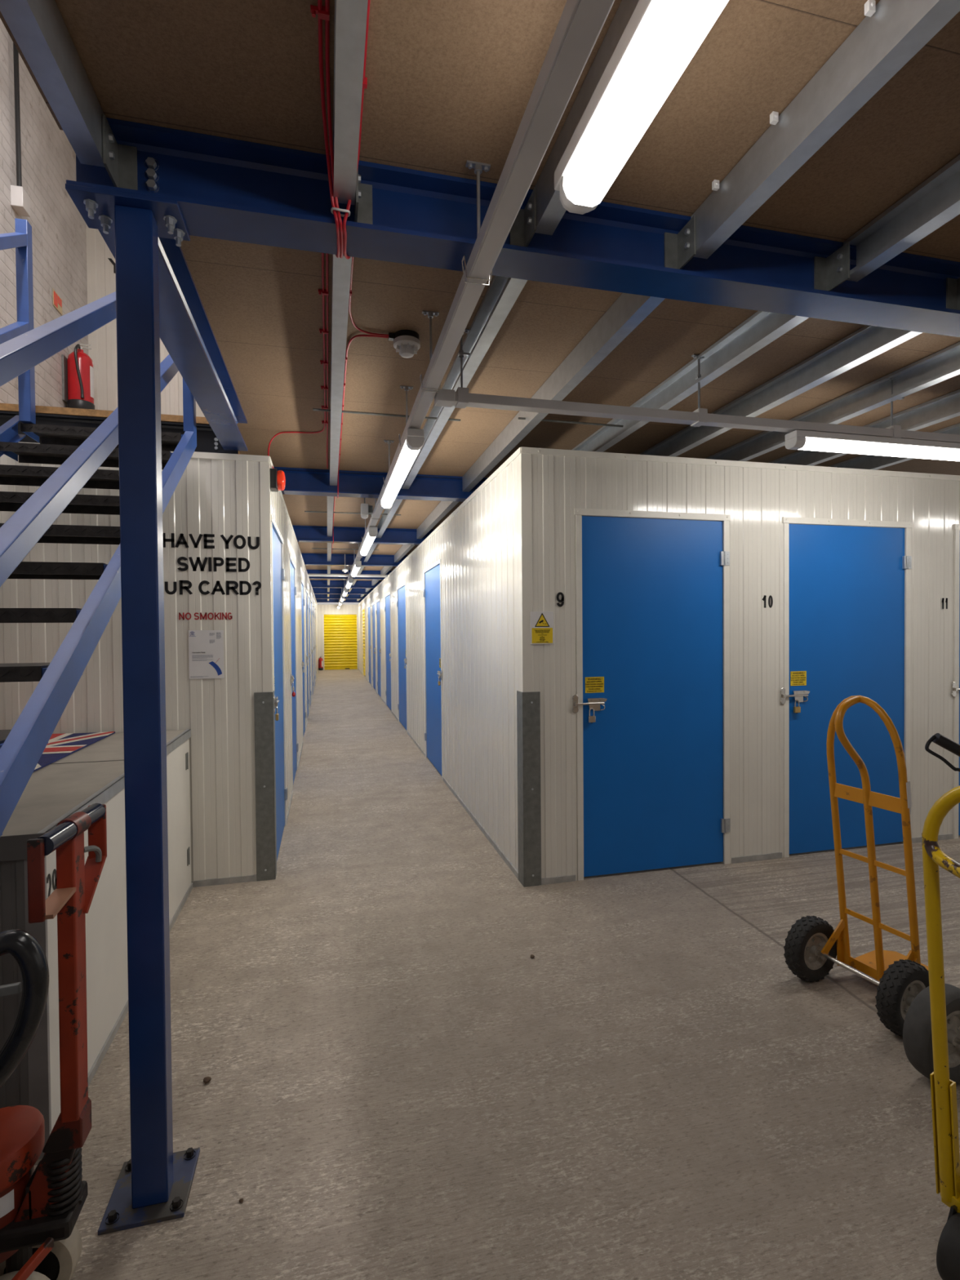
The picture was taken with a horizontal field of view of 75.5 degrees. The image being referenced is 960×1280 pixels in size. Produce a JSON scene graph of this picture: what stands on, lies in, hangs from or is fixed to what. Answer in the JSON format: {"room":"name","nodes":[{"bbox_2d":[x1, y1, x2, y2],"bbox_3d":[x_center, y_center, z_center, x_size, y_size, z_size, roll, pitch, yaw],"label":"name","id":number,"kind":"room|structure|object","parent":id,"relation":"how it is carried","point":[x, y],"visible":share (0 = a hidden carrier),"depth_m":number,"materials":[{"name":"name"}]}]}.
{"room":"self storage facility","nodes":[
{"label":"self storage facility","id":0,"kind":"room"},
{"bbox_2d":[0,17,88,407],"bbox_3d":[-2.094,-1.240,0.498,0.200,5.400,10.000,-1,1,-14],"label":"brick wall","id":1,"kind":"structure","parent":0,"point":[48,158],"depth_m":4.08,"materials":[{"name":"brick"}]},
{"bbox_2d":[10,42,30,217],"bbox_3d":[-2.776,-3.266,3.732,0.065,1.360,0.100,-1,1,-14],"label":"box","id":2,"kind":"object","parent":1,"relation":"attached to","point":[20,198],"visible":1,"depth_m":3.71,"materials":[{"name":"white plastic"}]},
{"bbox_2d":[52,288,62,315],"bbox_3d":[-2.936,-2.349,4.313,0.005,0.110,0.150,-1,1,-14],"label":"safety sign","id":3,"kind":"object","parent":1,"relation":"attached to","point":[57,301],"visible":1,"depth_m":4.30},
{"bbox_2d":[61,354,67,403],"bbox_3d":[-2.961,-1.856,4.448,0.014,0.320,0.140,-1,1,-14],"label":"wall bracket","id":4,"kind":"object","parent":1,"relation":"attached to","point":[64,359],"visible":0.54,"depth_m":4.39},
{"bbox_2d":[66,343,94,409],"bbox_3d":[-2.876,-1.887,4.466,0.169,0.540,0.175,0,1,19],"label":"fire extinguisher","id":5,"kind":"object","parent":4,"relation":"attached to","point":[80,367],"visible":0.82,"depth_m":4.40,"materials":[{"name":"red metal"}]},
{"bbox_2d":[66,399,94,409],"bbox_3d":[-2.874,-1.662,4.472,0.168,0.090,0.168,0,1,19],"label":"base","id":6,"kind":"object","parent":5,"relation":"on","point":[71,403],"depth_m":4.40,"materials":[{"name":"black plastic"}]},
{"bbox_2d":[0,453,272,880],"bbox_3d":[-2.571,0.186,3.315,2.782,2.467,0.050,-1,1,-14],"label":"wall","id":7,"kind":"structure","parent":0,"point":[218,497],"depth_m":3.53,"materials":[{"name":"metal"}]},
{"bbox_2d":[0,410,238,453],"bbox_3d":[-2.055,-1.152,3.511,1.290,0.172,0.100,-1,1,-14],"label":"steel beam","id":8,"kind":"structure","parent":7,"relation":"attached to","point":[207,441],"depth_m":3.47,"materials":[{"name":"metal"}]},
{"bbox_2d":[0,403,239,453],"bbox_3d":[-2.338,-1.272,4.485,1.228,0.037,2.140,-1,1,-14],"label":"floor edge","id":9,"kind":"structure","parent":8,"relation":"on","point":[3,406],"depth_m":3.42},
{"bbox_2d":[18,441,269,462],"bbox_3d":[-2.581,-1.035,3.293,2.782,0.034,0.065,-1,1,-14],"label":"trim","id":10,"kind":"structure","parent":7,"relation":"attached to","point":[196,455],"depth_m":3.54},
{"bbox_2d":[178,612,232,619],"bbox_3d":[-1.562,-0.136,3.532,0.284,0.041,0.001,-1,1,-14],"label":"lettering","id":11,"kind":"object","parent":7,"relation":"attached to","point":[220,613],"depth_m":3.53,"materials":[{"name":"paint"}]},
{"bbox_2d":[188,630,223,679],"bbox_3d":[-1.559,0.082,3.534,0.184,0.276,0.003,-1,1,-14],"label":"notice","id":12,"kind":"object","parent":7,"relation":"attached to","point":[206,647],"visible":1,"depth_m":3.53,"materials":[{"name":"white paper"}]},
{"bbox_2d":[163,533,261,595],"bbox_3d":[-1.599,-0.429,3.519,0.678,0.345,0.001,-1,1,-14],"label":"lettering","id":13,"kind":"object","parent":7,"relation":"attached to","point":[181,536],"depth_m":3.54,"materials":[{"name":"paint"}]},
{"bbox_2d":[191,874,256,887],"bbox_3d":[-2.582,1.402,3.311,2.732,0.035,0.025,-1,1,-14],"label":"baseboard","id":14,"kind":"structure","parent":7,"relation":"attached to","point":[213,882],"depth_m":3.57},
{"bbox_2d":[85,223,204,417],"bbox_3d":[-1.923,-2.656,5.181,2.400,2.700,0.050,-1,1,-14],"label":"wall","id":15,"kind":"structure","parent":0,"point":[101,277],"depth_m":4.91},
{"bbox_2d":[260,461,318,815],"bbox_3d":[-3.681,0.035,13.465,0.052,2.467,20.295,-1,1,-14],"label":"wall","id":16,"kind":"structure","parent":0,"point":[277,511],"depth_m":5.02,"materials":[{"name":"metal"}]},
{"bbox_2d":[253,690,276,880],"bbox_3d":[-1.264,0.853,3.658,0.105,1.100,0.096,-1,1,-14],"label":"guard","id":17,"kind":"object","parent":16,"relation":"attached to","point":[264,717],"visible":1,"depth_m":3.62,"materials":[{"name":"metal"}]},
{"bbox_2d":[270,468,285,492],"bbox_3d":[-1.207,-0.954,3.707,0.086,0.119,0.110,-1,1,-14],"label":"fire alarm","id":18,"kind":"object","parent":16,"relation":"attached to","point":[277,479],"visible":1,"depth_m":3.66,"materials":[{"name":"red plastic"}]},
{"bbox_2d":[271,514,288,860],"bbox_3d":[-1.359,0.325,4.154,0.070,2.142,1.036,-1,1,-14],"label":"door","id":19,"kind":"structure","parent":16,"relation":"in","point":[277,553],"depth_m":4.22,"materials":[{"name":"blue metal"}]},
{"bbox_2d":[269,456,317,604],"bbox_3d":[-3.689,-1.186,13.446,0.071,0.034,20.295,-1,1,-14],"label":"trim","id":20,"kind":"structure","parent":16,"relation":"attached to","point":[270,460],"depth_m":5.71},
{"bbox_2d":[288,553,298,790],"bbox_3d":[-1.817,0.299,6.003,0.070,2.142,1.046,-1,1,-14],"label":"door","id":21,"kind":"structure","parent":16,"relation":"in","point":[295,745],"depth_m":6.12,"materials":[{"name":"blue metal"}]},
{"bbox_2d":[301,578,306,740],"bbox_3d":[-2.443,0.265,8.527,0.070,2.142,1.046,-1,1,-14],"label":"door","id":22,"kind":"structure","parent":16,"relation":"in","point":[303,601],"depth_m":8.71,"materials":[{"name":"blue metal"}]},
{"bbox_2d":[305,587,309,721],"bbox_3d":[-2.874,0.241,10.264,0.070,2.142,1.026,-1,1,-14],"label":"door","id":23,"kind":"structure","parent":16,"relation":"in","point":[306,591],"depth_m":10.45,"materials":[{"name":"blue metal"}]},
{"bbox_2d":[307,593,311,709],"bbox_3d":[-3.247,0.220,11.768,0.070,2.142,1.026,-1,1,-14],"label":"door","id":24,"kind":"structure","parent":16,"relation":"in","point":[308,596],"depth_m":12.01,"materials":[{"name":"blue metal"}]},
{"bbox_2d":[311,600,313,697],"bbox_3d":[-3.764,0.192,13.855,0.070,2.142,1.026,-1,1,-14],"label":"door","id":25,"kind":"structure","parent":16,"relation":"in","point":[311,600],"depth_m":14.13,"materials":[{"name":"blue metal"}]},
{"bbox_2d":[317,604,358,659],"bbox_3d":[-5.377,-0.110,23.522,1.500,2.467,0.050,-1,1,-14],"label":"wall","id":26,"kind":"structure","parent":0,"point":[322,609],"depth_m":23.38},
{"bbox_2d":[322,614,358,670],"bbox_3d":[-5.287,0.078,23.544,1.303,2.090,0.056,-1,1,-14],"label":"door","id":27,"kind":"structure","parent":26,"relation":"in","point":[340,632],"depth_m":23.54,"materials":[{"name":"yellow metal"}]},
{"bbox_2d":[358,453,531,871],"bbox_3d":[-2.177,0.020,13.587,0.054,2.467,20.775,-1,1,-14],"label":"wall","id":28,"kind":"structure","parent":0,"point":[477,548],"depth_m":4.55,"materials":[{"name":"metal"}]},
{"bbox_2d":[361,608,365,676],"bbox_3d":[-3.704,0.092,19.894,0.056,2.150,1.660,-1,1,-14],"label":"door","id":29,"kind":"structure","parent":28,"relation":"in","point":[362,611],"depth_m":20.32,"materials":[{"name":"yellow metal"}]},
{"bbox_2d":[367,604,371,684],"bbox_3d":[-3.010,0.136,16.990,0.070,2.142,1.156,-1,1,-13],"label":"door","id":30,"kind":"structure","parent":28,"relation":"in","point":[369,606],"depth_m":17.10,"materials":[{"name":"blue metal"}]},
{"bbox_2d":[371,601,376,692],"bbox_3d":[-2.596,0.160,15.279,0.070,2.142,1.136,-1,1,-13],"label":"door","id":31,"kind":"structure","parent":28,"relation":"in","point":[373,614],"depth_m":15.36,"materials":[{"name":"blue metal"}]},
{"bbox_2d":[376,598,381,697],"bbox_3d":[-2.231,0.180,13.768,0.070,2.142,1.126,-1,1,-13],"label":"door","id":32,"kind":"structure","parent":28,"relation":"in","point":[378,603],"depth_m":13.84,"materials":[{"name":"blue metal"}]},
{"bbox_2d":[384,591,391,712],"bbox_3d":[-1.694,0.211,11.547,0.070,2.142,1.156,-1,1,-13],"label":"door","id":33,"kind":"structure","parent":28,"relation":"in","point":[387,597],"depth_m":11.60,"materials":[{"name":"blue metal"}]},
{"bbox_2d":[396,582,407,733],"bbox_3d":[-1.159,0.241,9.336,0.070,2.142,1.206,-1,1,-13],"label":"door","id":34,"kind":"structure","parent":28,"relation":"in","point":[401,593],"depth_m":9.36,"materials":[{"name":"blue metal"}]},
{"bbox_2d":[422,558,443,778],"bbox_3d":[-0.483,0.280,6.542,0.070,2.142,1.156,-1,1,-13],"label":"door","id":35,"kind":"structure","parent":28,"relation":"in","point":[432,591],"depth_m":6.52,"materials":[{"name":"blue metal"}]},
{"bbox_2d":[358,668,518,879],"bbox_3d":[-2.190,1.236,13.626,0.028,0.035,20.725,-1,1,-14],"label":"baseboard","id":36,"kind":"structure","parent":28,"relation":"attached to","point":[487,836],"depth_m":4.61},
{"bbox_2d":[357,447,520,605],"bbox_3d":[-2.190,-1.200,13.567,0.071,0.034,20.775,-1,1,-14],"label":"trim","id":37,"kind":"structure","parent":28,"relation":"attached to","point":[517,452],"depth_m":4.82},
{"bbox_2d":[516,690,541,887],"bbox_3d":[0.281,0.842,3.551,0.105,1.100,0.110,-1,1,-14],"label":"guard","id":38,"kind":"object","parent":28,"relation":"attached to","point":[528,704],"visible":1,"depth_m":3.50,"materials":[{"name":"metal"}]},
{"bbox_2d":[0,0,959,581],"bbox_3d":[1.191,-1.438,11.601,9.120,0.030,30.000,-1,1,-14],"label":"ceiling","id":39,"kind":"structure","parent":0,"point":[451,83],"depth_m":1.64,"materials":[{"name":"wood"}]},
{"bbox_2d":[0,0,137,190],"bbox_3d":[-0.236,-1.141,-1.193,0.104,0.128,5.627,-1,1,-14],"label":"joist","id":40,"kind":"object","parent":39,"relation":"attached to","point":[38,27],"visible":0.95,"depth_m":1.29,"materials":[{"name":"metal"}]},
{"bbox_2d":[97,229,247,451],"bbox_3d":[-1.175,-1.174,2.607,0.130,0.173,2.055,-1,1,-14],"label":"steel beam","id":41,"kind":"structure","parent":39,"relation":"attached to","point":[185,330],"depth_m":2.39,"materials":[{"name":"metal"}]},
{"bbox_2d":[267,0,340,468],"bbox_3d":[-0.037,-1.099,0.099,0.349,0.262,7.831,-1,1,-16],"label":"cable","id":42,"kind":"object","parent":39,"relation":"attached to","point":[320,10],"visible":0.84,"depth_m":1.56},
{"bbox_2d":[327,496,333,537],"bbox_3d":[-1.463,-1.250,6.053,0.054,0.118,2.474,-1,1,-14],"label":"joist","id":43,"kind":"object","parent":39,"relation":"attached to","point":[330,499],"visible":0.66,"depth_m":5.89,"materials":[{"name":"metal"}]},
{"bbox_2d":[315,599,362,602],"bbox_3d":[-5.067,-1.458,22.661,4.200,0.173,0.134,-1,1,-14],"label":"steel beam","id":44,"kind":"structure","parent":39,"relation":"attached to","point":[317,600],"depth_m":22.60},
{"bbox_2d":[329,253,351,485],"bbox_3d":[-0.751,-1.212,3.232,0.054,0.118,3.056,-1,1,-14],"label":"joist","id":45,"kind":"object","parent":39,"relation":"attached to","point":[341,268],"visible":0.66,"depth_m":2.42,"materials":[{"name":"metal"}]},
{"bbox_2d":[314,594,368,599],"bbox_3d":[-4.447,-1.423,20.137,4.200,0.173,0.134,-1,1,-14],"label":"steel beam","id":46,"kind":"structure","parent":39,"relation":"attached to","point":[317,596],"depth_m":20.09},
{"bbox_2d":[312,587,373,594],"bbox_3d":[-3.826,-1.389,17.612,4.200,0.173,0.134,-1,1,-14],"label":"steel beam","id":47,"kind":"structure","parent":39,"relation":"attached to","point":[316,590],"depth_m":17.55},
{"bbox_2d":[310,580,381,588],"bbox_3d":[-3.206,-1.354,15.087,4.200,0.173,0.134,-1,1,-14],"label":"steel beam","id":48,"kind":"structure","parent":39,"relation":"attached to","point":[315,584],"depth_m":15.03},
{"bbox_2d":[307,573,387,577],"bbox_3d":[-2.406,-1.179,11.339,1.418,0.052,0.051,-1,1,-14],"label":"conduit pipe","id":49,"kind":"object","parent":39,"relation":"attached to","point":[308,575],"visible":1,"depth_m":11.30,"materials":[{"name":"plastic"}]},
{"bbox_2d":[306,569,392,579],"bbox_3d":[-2.586,-1.319,12.562,4.200,0.173,0.134,-1,1,-14],"label":"steel beam","id":50,"kind":"structure","parent":39,"relation":"attached to","point":[308,571],"depth_m":12.50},
{"bbox_2d":[333,0,372,224],"bbox_3d":[0.327,-1.148,-1.054,0.104,0.128,5.627,-1,1,-14],"label":"joist","id":51,"kind":"object","parent":39,"relation":"attached to","point":[350,15],"visible":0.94,"depth_m":1.31,"materials":[{"name":"metal"}]},
{"bbox_2d":[324,0,343,468],"bbox_3d":[-0.098,-1.143,0.475,0.047,0.186,8.600,-1,1,-14],"label":"cable","id":52,"kind":"object","parent":51,"relation":"attached to","point":[326,2],"visible":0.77,"depth_m":1.53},
{"bbox_2d":[342,0,388,336],"bbox_3d":[0.217,-1.129,-0.579,0.190,0.186,6.400,-1,1,-12],"label":"cable","id":53,"kind":"object","parent":51,"relation":"attached to","point":[365,79],"visible":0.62,"depth_m":1.60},
{"bbox_2d":[301,553,408,566],"bbox_3d":[-0.543,-1.301,10.325,7.100,0.173,0.134,-1,1,-14],"label":"steel beam","id":54,"kind":"structure","parent":39,"relation":"attached to","point":[317,559],"depth_m":9.93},
{"bbox_2d":[331,334,388,553],"bbox_3d":[-1.348,-1.221,6.141,0.192,0.194,7.397,-1,1,-14],"label":"cable","id":55,"kind":"object","parent":39,"relation":"attached to","point":[356,335],"visible":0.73,"depth_m":3.20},
{"bbox_2d":[292,524,434,545],"bbox_3d":[0.082,-1.266,7.781,7.100,0.173,0.134,-1,1,-14],"label":"steel beam","id":56,"kind":"structure","parent":39,"relation":"attached to","point":[317,534],"depth_m":7.37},
{"bbox_2d":[360,497,373,519],"bbox_3d":[-0.934,-1.151,5.110,0.096,0.305,0.060,-1,1,-14],"label":"sensor","id":57,"kind":"object","parent":39,"relation":"attached to","point":[366,508],"visible":0.82,"depth_m":5.08,"materials":[{"name":"white plastic"}]},
{"bbox_2d":[273,466,488,502],"bbox_3d":[0.707,-1.231,5.237,7.100,0.173,0.134,-1,1,-14],"label":"steel beam","id":58,"kind":"structure","parent":39,"relation":"attached to","point":[299,481],"depth_m":4.83,"materials":[{"name":"metal"}]},
{"bbox_2d":[376,498,402,537],"bbox_3d":[-0.915,-1.257,6.187,0.054,0.118,2.474,-1,1,-14],"label":"joist","id":59,"kind":"object","parent":39,"relation":"attached to","point":[384,520],"visible":0.4,"depth_m":6.31,"materials":[{"name":"metal"}]},
{"bbox_2d":[388,329,420,358],"bbox_3d":[-0.314,-1.224,2.584,0.131,0.089,0.112,-1,1,-14],"label":"smoke detector","id":60,"kind":"object","parent":39,"relation":"attached to","point":[406,342],"visible":1,"depth_m":2.56,"materials":[{"name":"white plastic"}]},
{"bbox_2d":[394,544,414,562],"bbox_3d":[-1.069,-1.298,8.847,0.054,0.118,2.474,-1,1,-14],"label":"joist","id":61,"kind":"object","parent":39,"relation":"attached to","point":[404,549],"visible":0.66,"depth_m":9.03,"materials":[{"name":"metal"}]},
{"bbox_2d":[416,501,458,538],"bbox_3d":[-0.444,-1.263,6.303,0.054,0.118,2.474,-1,1,-14],"label":"joist","id":62,"kind":"object","parent":39,"relation":"attached to","point":[442,508],"visible":0.66,"depth_m":6.29,"materials":[{"name":"metal"}]},
{"bbox_2d":[401,275,527,488],"bbox_3d":[-0.221,-1.218,3.362,0.054,0.118,3.056,-1,1,-14],"label":"joist","id":63,"kind":"object","parent":39,"relation":"attached to","point":[502,293],"visible":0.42,"depth_m":2.52,"materials":[{"name":"metal"}]},
{"bbox_2d":[312,408,460,421],"bbox_3d":[-0.486,-1.198,3.304,0.780,0.012,0.012,-1,1,-14],"label":"rod","id":64,"kind":"object","parent":63,"relation":"attached to","point":[313,409],"visible":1,"depth_m":3.29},
{"bbox_2d":[337,0,614,604],"bbox_3d":[-2.014,-1.224,9.838,0.082,0.289,27.700,-1,1,-14],"label":"cable tray","id":65,"kind":"object","parent":39,"relation":"hanging from","point":[581,22],"visible":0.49,"depth_m":1.32,"materials":[{"name":"metal"}]},
{"bbox_2d":[351,560,361,577],"bbox_3d":[-1.805,-1.022,9.017,0.080,0.086,1.520,-1,1,-14],"label":"lamp","id":66,"kind":"object","parent":65,"relation":"attached to","point":[357,566],"visible":1,"depth_m":8.57,"materials":[{"name":"white plastic"}]},
{"bbox_2d":[360,526,377,555],"bbox_3d":[-1.142,-0.985,6.317,0.080,0.086,1.520,-1,1,-14],"label":"lamp","id":67,"kind":"object","parent":65,"relation":"attached to","point":[371,532],"visible":1,"depth_m":5.95,"materials":[{"name":"white plastic"}]},
{"bbox_2d":[360,533,375,555],"bbox_3d":[-1.142,-0.968,6.318,0.072,0.048,1.420,-1,1,-14],"label":"diffuser","id":68,"kind":"object","parent":67,"relation":"attached to","point":[368,540],"depth_m":6.25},
{"bbox_2d":[380,428,424,509],"bbox_3d":[-0.479,-0.948,3.618,0.080,0.086,1.520,-1,1,-14],"label":"lamp","id":69,"kind":"object","parent":65,"relation":"attached to","point":[413,441],"visible":1,"depth_m":3.25,"materials":[{"name":"white plastic"}]},
{"bbox_2d":[381,443,419,507],"bbox_3d":[-0.479,-0.931,3.618,0.072,0.048,1.420,-1,1,-14],"label":"diffuser","id":70,"kind":"object","parent":69,"relation":"attached to","point":[406,457],"depth_m":3.43,"materials":[{"name":"plastic"}]},
{"bbox_2d":[66,117,959,337],"bbox_3d":[3.323,-1.211,2.583,8.885,0.173,0.135,-1,1,-14],"label":"steel beam","id":71,"kind":"structure","parent":39,"relation":"attached to","point":[224,188],"depth_m":1.75,"materials":[{"name":"metal"}]},
{"bbox_2d":[462,293,665,492],"bbox_3d":[0.250,-1.224,3.478,0.054,0.118,3.056,-1,1,-14],"label":"joist","id":72,"kind":"object","parent":39,"relation":"attached to","point":[628,311],"visible":0.63,"depth_m":2.72,"materials":[{"name":"metal"}]},
{"bbox_2d":[517,417,622,426],"bbox_3d":[0.509,-1.209,3.445,0.620,0.012,0.012,-1,1,-14],"label":"rod","id":73,"kind":"object","parent":72,"relation":"attached to","point":[518,418],"visible":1,"depth_m":3.45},
{"bbox_2d":[509,0,639,247],"bbox_3d":[0.807,-1.154,-0.936,0.104,0.128,5.627,-1,1,-14],"label":"joist","id":74,"kind":"object","parent":39,"relation":"attached to","point":[544,211],"visible":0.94,"depth_m":1.57,"materials":[{"name":"metal"}]},
{"bbox_2d":[554,0,728,214],"bbox_3d":[0.417,-1.070,0.765,0.128,0.104,1.556,-1,1,-14],"label":"lamp","id":75,"kind":"object","parent":74,"relation":"attached to","point":[660,38],"visible":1,"depth_m":1.18,"materials":[{"name":"white plastic"}]},
{"bbox_2d":[554,0,654,191],"bbox_3d":[0.417,-1.100,0.762,0.112,0.044,1.550,-1,1,-14],"label":"tray","id":76,"kind":"object","parent":75,"relation":"on","point":[643,10],"depth_m":1.22,"materials":[{"name":"white plastic"}]},
{"bbox_2d":[572,311,808,452],"bbox_3d":[0.806,-1.231,3.615,0.054,0.118,3.056,-1,1,-14],"label":"joist","id":77,"kind":"object","parent":39,"relation":"attached to","point":[762,328],"visible":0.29,"depth_m":2.78,"materials":[{"name":"metal"}]},
{"bbox_2d":[434,328,959,443],"bbox_3d":[3.394,-1.158,3.389,7.365,0.309,0.070,-1,1,-14],"label":"cable tray","id":78,"kind":"object","parent":39,"relation":"hanging from","point":[461,397],"visible":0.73,"depth_m":2.74,"materials":[{"name":"metal"}]},
{"bbox_2d":[784,430,959,461],"bbox_3d":[2.196,-0.948,3.098,1.515,0.076,0.080,-1,1,-14],"label":"lamp","id":79,"kind":"object","parent":78,"relation":"attached to","point":[806,440],"visible":1,"depth_m":2.99,"materials":[{"name":"white plastic"}]},
{"bbox_2d":[785,430,959,448],"bbox_3d":[2.196,-0.971,3.098,1.515,0.032,0.078,-1,1,-14],"label":"housing","id":80,"kind":"object","parent":79,"relation":"on","point":[797,435],"depth_m":2.97,"materials":[{"name":"white plastic"}]},
{"bbox_2d":[639,324,923,457],"bbox_3d":[1.299,-1.237,3.736,0.054,0.118,3.056,-1,1,-14],"label":"joist","id":81,"kind":"object","parent":39,"relation":"attached to","point":[868,342],"visible":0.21,"depth_m":2.92,"materials":[{"name":"metal"}]},
{"bbox_2d":[664,0,959,269],"bbox_3d":[1.286,-1.160,-0.819,0.104,0.128,5.627,-1,1,-14],"label":"joist","id":82,"kind":"object","parent":39,"relation":"attached to","point":[884,42],"visible":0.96,"depth_m":1.39,"materials":[{"name":"metal"}]},
{"bbox_2d":[705,342,959,461],"bbox_3d":[1.804,-1.243,3.860,0.054,0.118,3.056,-1,1,-14],"label":"joist","id":83,"kind":"object","parent":39,"relation":"attached to","point":[943,365],"visible":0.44,"depth_m":3.17,"materials":[{"name":"metal"}]},
{"bbox_2d":[768,389,959,466],"bbox_3d":[2.319,-1.250,3.986,0.054,0.118,3.056,-1,1,-14],"label":"joist","id":84,"kind":"object","parent":39,"relation":"attached to","point":[947,406],"visible":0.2,"depth_m":3.51,"materials":[{"name":"metal"}]},
{"bbox_2d":[864,0,875,17],"bbox_3d":[0.768,-1.245,1.221,0.016,0.022,0.015,-1,1,-14],"label":"clip","id":85,"kind":"object","parent":39,"relation":"attached to","point":[870,5],"visible":1,"depth_m":1.22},
{"bbox_2d":[813,154,959,291],"bbox_3d":[1.815,-1.167,-0.689,0.104,0.128,5.627,-1,1,-14],"label":"joist","id":86,"kind":"object","parent":39,"relation":"attached to","point":[935,201],"visible":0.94,"depth_m":1.82,"materials":[{"name":"metal"}]},
{"bbox_2d":[827,422,959,470],"bbox_3d":[2.833,-1.256,4.112,0.054,0.118,3.056,-1,1,-14],"label":"joist","id":87,"kind":"object","parent":39,"relation":"attached to","point":[864,461],"visible":0.2,"depth_m":4.36,"materials":[{"name":"metal"}]},
{"bbox_2d":[946,277,959,310],"bbox_3d":[2.344,-1.173,-0.559,0.104,0.128,5.627,-1,1,-14],"label":"joist","id":88,"kind":"object","parent":39,"relation":"attached to","point":[953,286],"visible":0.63,"depth_m":2.16,"materials":[{"name":"metal"}]},
{"bbox_2d":[34,669,959,1279],"bbox_3d":[-0.038,1.332,11.337,11.700,0.120,30.000,-1,1,-14],"label":"floor","id":89,"kind":"structure","parent":0,"point":[397,1089],"depth_m":2.04,"materials":[{"name":"concrete"}]},
{"bbox_2d":[0,928,48,1087],"bbox_3d":[-0.925,0.968,0.940,0.429,0.950,0.305,-1,1,-14],"label":"handle","id":90,"kind":"object","parent":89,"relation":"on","point":[30,957],"visible":1,"depth_m":1.04,"materials":[{"name":"black plastic"}]},
{"bbox_2d":[0,803,106,1279],"bbox_3d":[-1.420,0.903,1.177,1.262,1.082,0.500,-1,1,-14],"label":"truck","id":91,"kind":"object","parent":89,"relation":"on","point":[41,1207],"visible":1,"depth_m":1.26,"materials":[{"name":"red metal"}]},
{"bbox_2d":[0,728,192,1159],"bbox_3d":[-1.906,0.975,2.490,1.023,0.904,1.870,-1,1,-14],"label":"cabinet","id":92,"kind":"object","parent":89,"relation":"on","point":[65,787],"visible":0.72,"depth_m":2.10,"materials":[{"name":"metal"}]},
{"bbox_2d":[46,868,56,897],"bbox_3d":[-1.209,0.698,1.753,0.001,0.088,0.067,-1,1,-14],"label":"unit number","id":93,"kind":"object","parent":92,"relation":"attached to","point":[55,870],"visible":0.65,"depth_m":1.76,"materials":[{"name":"black plastic"}]},
{"bbox_2d":[33,731,115,772],"bbox_3d":[-2.166,0.515,2.827,0.600,0.010,1.030,-1,1,-14],"label":"mat","id":94,"kind":"object","parent":92,"relation":"on","point":[59,746],"visible":0.5,"depth_m":3.02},
{"bbox_2d":[0,217,196,836],"bbox_3d":[-1.483,-0.297,1.519,0.831,3.469,3.786,-1,1,-14],"label":"staircase","id":95,"kind":"structure","parent":89,"relation":"on","point":[80,451],"depth_m":1.87,"materials":[{"name":"metal"}]},
{"bbox_2d":[65,183,199,1235],"bbox_3d":[-0.867,0.180,1.593,0.242,2.505,0.202,-1,1,-14],"label":"steel column","id":96,"kind":"structure","parent":89,"relation":"on","point":[153,1186],"depth_m":1.54,"materials":[{"name":"metal"}]},
{"bbox_2d":[783,695,928,1036],"bbox_3d":[1.551,0.806,2.429,0.495,1.191,0.452,-1,1,-24],"label":"truck","id":97,"kind":"object","parent":89,"relation":"on","point":[812,946],"visible":0.87,"depth_m":2.41,"materials":[{"name":"orange metal"}]},
{"bbox_2d":[902,733,959,1084],"bbox_3d":[1.629,0.858,1.854,0.486,1.098,0.493,-1,1,-20],"label":"truck","id":98,"kind":"object","parent":89,"relation":"on","point":[917,1028],"visible":0.61,"depth_m":1.95,"materials":[{"name":"grey rubber"}]},
{"bbox_2d":[921,785,959,1279],"bbox_3d":[1.126,0.849,1.271,0.285,1.144,0.343,-1,1,-28],"label":"truck","id":99,"kind":"object","parent":89,"relation":"on","point":[943,1090],"visible":1,"depth_m":1.37,"materials":[{"name":"yellow metal"}]},
{"bbox_2d":[518,453,959,880],"bbox_3d":[3.341,0.121,4.273,6.400,2.467,0.050,-1,1,-14],"label":"wall","id":100,"kind":"structure","parent":0,"point":[757,500],"depth_m":3.84,"materials":[{"name":"metal"}]},
{"bbox_2d":[530,611,553,644],"bbox_3d":[0.351,-0.068,3.506,0.138,0.184,0.006,-1,1,-14],"label":"sign","id":101,"kind":"object","parent":100,"relation":"attached to","point":[541,622],"visible":1,"depth_m":3.50,"materials":[{"name":"yellow paper"}]},
{"bbox_2d":[572,507,730,880],"bbox_3d":[1.027,0.312,3.695,1.038,2.142,0.070,-1,1,-14],"label":"door","id":102,"kind":"structure","parent":100,"relation":"in","point":[653,766],"depth_m":3.69,"materials":[{"name":"blue metal"}]},
{"bbox_2d":[520,446,959,480],"bbox_3d":[3.332,-1.099,4.251,6.400,0.034,0.065,-1,1,-14],"label":"trim","id":103,"kind":"structure","parent":100,"relation":"attached to","point":[535,451],"depth_m":3.78,"materials":[{"name":"metal"}]},
{"bbox_2d":[541,833,952,884],"bbox_3d":[3.331,1.337,4.269,6.350,0.035,0.025,-1,1,-14],"label":"baseboard","id":104,"kind":"structure","parent":100,"relation":"attached to","point":[559,879],"depth_m":3.85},
{"bbox_2d":[780,516,912,857],"bbox_3d":[2.371,0.296,4.025,1.022,2.142,0.070,-1,1,-14],"label":"door","id":105,"kind":"structure","parent":100,"relation":"in","point":[844,584],"depth_m":4.00,"materials":[{"name":"blue metal"}]},
{"bbox_2d":[951,524,959,838],"bbox_3d":[3.693,0.280,4.349,1.024,2.142,0.070,-1,1,-14],"label":"door","id":106,"kind":"structure","parent":100,"relation":"in","point":[955,686],"depth_m":4.22,"materials":[{"name":"blue metal"}]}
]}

